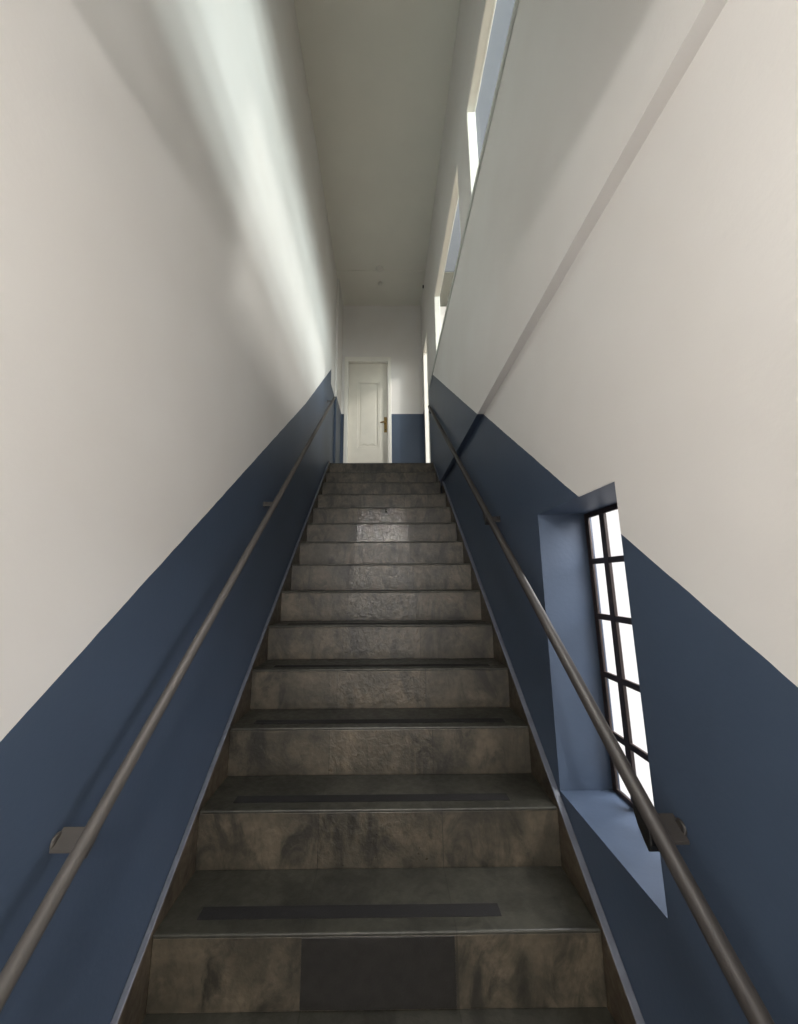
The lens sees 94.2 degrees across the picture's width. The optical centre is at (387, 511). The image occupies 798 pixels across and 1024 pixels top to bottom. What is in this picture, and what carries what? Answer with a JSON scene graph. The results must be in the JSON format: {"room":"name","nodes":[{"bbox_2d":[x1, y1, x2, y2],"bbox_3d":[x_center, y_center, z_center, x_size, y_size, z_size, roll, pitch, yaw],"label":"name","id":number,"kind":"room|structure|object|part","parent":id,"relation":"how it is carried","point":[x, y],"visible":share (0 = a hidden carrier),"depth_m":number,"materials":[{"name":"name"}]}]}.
{"room":"stairwell","nodes":[
{"label":"stairwell","id":0,"kind":"room"},
{"bbox_2d":[0,0,336,1023],"bbox_3d":[-0.798,-0.998,1.420,0.200,6.602,8.435,0,-11,0],"label":"wall","id":1,"kind":"structure","parent":0,"point":[168,276],"depth_m":1.01,"materials":[{"name":"paint"}]},
{"bbox_2d":[0,396,335,1011],"bbox_3d":[-0.660,-0.189,2.335,0.085,3.270,4.002,0,-11,0],"label":"handrail","id":2,"kind":"object","parent":1,"relation":"attached to","point":[76,841],"visible":1,"depth_m":0.78,"materials":[{"name":"grey metal"}]},
{"bbox_3d":[-0.683,0.682,0.767,0.005,0.032,0.032,0,-11,0],"label":"wall plate","id":3,"kind":"part","parent":2,"relation":"part of","materials":[{"name":"grey paint"}]},
{"bbox_2d":[333,279,342,462],"bbox_3d":[-0.720,-1.931,5.457,0.030,2.980,0.545,0,-11,0],"label":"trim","id":4,"kind":"structure","parent":1,"relation":"attached to","point":[339,313],"depth_m":5.35,"materials":[{"name":"paint"}]},
{"bbox_2d":[294,0,459,305],"bbox_3d":[-0.085,-3.884,3.534,1.284,0.158,5.355,0,-11,0],"label":"ceiling","id":5,"kind":"structure","parent":0,"point":[378,72],"depth_m":3.63,"materials":[{"name":"paint"}]},
{"bbox_2d":[340,306,424,462],"bbox_3d":[-0.096,-1.845,5.799,1.284,3.330,0.150,0,-11,0],"label":"wall","id":6,"kind":"structure","parent":0,"point":[394,332],"depth_m":5.84,"materials":[{"name":"paint"}]},
{"bbox_2d":[343,357,391,462],"bbox_3d":[-0.301,-1.369,5.692,0.724,2.157,0.142,0,-11,0],"label":"door","id":7,"kind":"structure","parent":6,"relation":"in","point":[367,384],"depth_m":5.71,"materials":[{"name":"white paint"}]},
{"bbox_3d":[-0.293,-1.499,5.724,0.330,1.080,0.028,0,-11,0],"label":"panel","id":8,"kind":"part","parent":7,"relation":"part of","materials":[{"name":"white paint"}]},
{"bbox_3d":[-0.030,-1.336,5.676,0.044,0.250,0.005,0,-11,0],"label":"handle plate","id":9,"kind":"part","parent":7,"relation":"part of","materials":[{"name":"gold metal"}]},
{"bbox_2d":[440,0,514,306],"bbox_3d":[1.565,-3.960,3.139,1.888,0.170,5.885,0,-11,0],"label":"window","id":10,"kind":"structure","parent":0,"point":[503,12],"depth_m":3.39,"materials":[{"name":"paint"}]},
{"bbox_2d":[421,0,727,486],"bbox_3d":[0.597,-2.265,3.144,0.061,3.491,5.535,0,-11,0],"label":"wall","id":11,"kind":"structure","parent":0,"point":[584,84],"depth_m":1.50,"materials":[{"name":"paint"}]},
{"bbox_2d":[423,332,430,462],"bbox_3d":[0.584,-1.432,5.177,0.081,2.082,0.480,0,-11,0],"label":"door","id":12,"kind":"structure","parent":11,"relation":"in","point":[425,350],"depth_m":5.37,"materials":[{"name":"white paint"}]},
{"bbox_2d":[434,169,460,350],"bbox_3d":[0.596,-2.311,3.638,0.063,0.790,1.430,0,-11,0],"label":"window","id":13,"kind":"structure","parent":11,"relation":"in","point":[455,196],"depth_m":3.82,"materials":[{"name":"white paint"}]},
{"bbox_2d":[429,0,518,387],"bbox_3d":[0.566,-2.057,2.725,0.010,0.042,4.390,0,-11,0],"label":"trim","id":14,"kind":"structure","parent":11,"relation":"attached to","point":[516,4],"depth_m":2.18,"materials":[{"name":"grey paint"}]},
{"bbox_2d":[466,0,496,194],"bbox_3d":[0.609,-2.635,1.908,0.063,0.790,1.430,0,-11,0],"label":"window","id":15,"kind":"structure","parent":11,"relation":"in","point":[486,26],"depth_m":2.53,"materials":[{"name":"white paint"}]},
{"bbox_2d":[440,0,797,1023],"bbox_3d":[1.580,-1.007,1.440,1.909,6.602,8.435,0,-11,0],"label":"wall","id":16,"kind":"structure","parent":0,"point":[658,380],"depth_m":0.79,"materials":[{"name":"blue paint"}]},
{"bbox_2d":[428,405,774,1023],"bbox_3d":[0.576,-0.157,2.383,0.088,3.194,4.116,0,-11,0],"label":"handrail","id":17,"kind":"object","parent":16,"relation":"attached to","point":[661,832],"visible":1,"depth_m":0.79,"materials":[{"name":"grey metal"}]},
{"bbox_3d":[0.633,0.682,0.803,0.005,0.032,0.032,0,-11,0],"label":"wall plate","id":18,"kind":"part","parent":17,"relation":"part of","materials":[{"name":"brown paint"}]},
{"bbox_2d":[584,503,648,807],"bbox_3d":[0.829,0.467,1.198,0.013,1.029,0.526,0,-11,0],"label":"window","id":19,"kind":"structure","parent":16,"relation":"in","point":[630,748],"depth_m":1.36,"materials":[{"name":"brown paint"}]},
{"bbox_3d":[-0.020,2.170,0.831,1.324,0.150,8.435,0,-11,0],"label":"floor","id":20,"kind":"structure","parent":0,"visible":0},
{"bbox_2d":[110,461,644,1023],"bbox_3d":[-0.038,0.682,2.382,1.322,3.348,4.298,0,-11,0],"label":"staircase","id":21,"kind":"structure","parent":20,"relation":"on","point":[379,830],"depth_m":1.31,"materials":[{"name":"stone"}]},
{"bbox_3d":[-0.688,0.658,2.240,0.020,3.347,4.016,0,-11,0],"label":"skirting","id":22,"kind":"part","parent":21,"relation":"part of","materials":[{"name":"stone"}]},
{"bbox_3d":[0.597,0.653,2.251,0.053,3.347,4.016,0,-11,0],"label":"skirting","id":23,"kind":"part","parent":21,"relation":"part of","materials":[{"name":"stone"}]}
]}

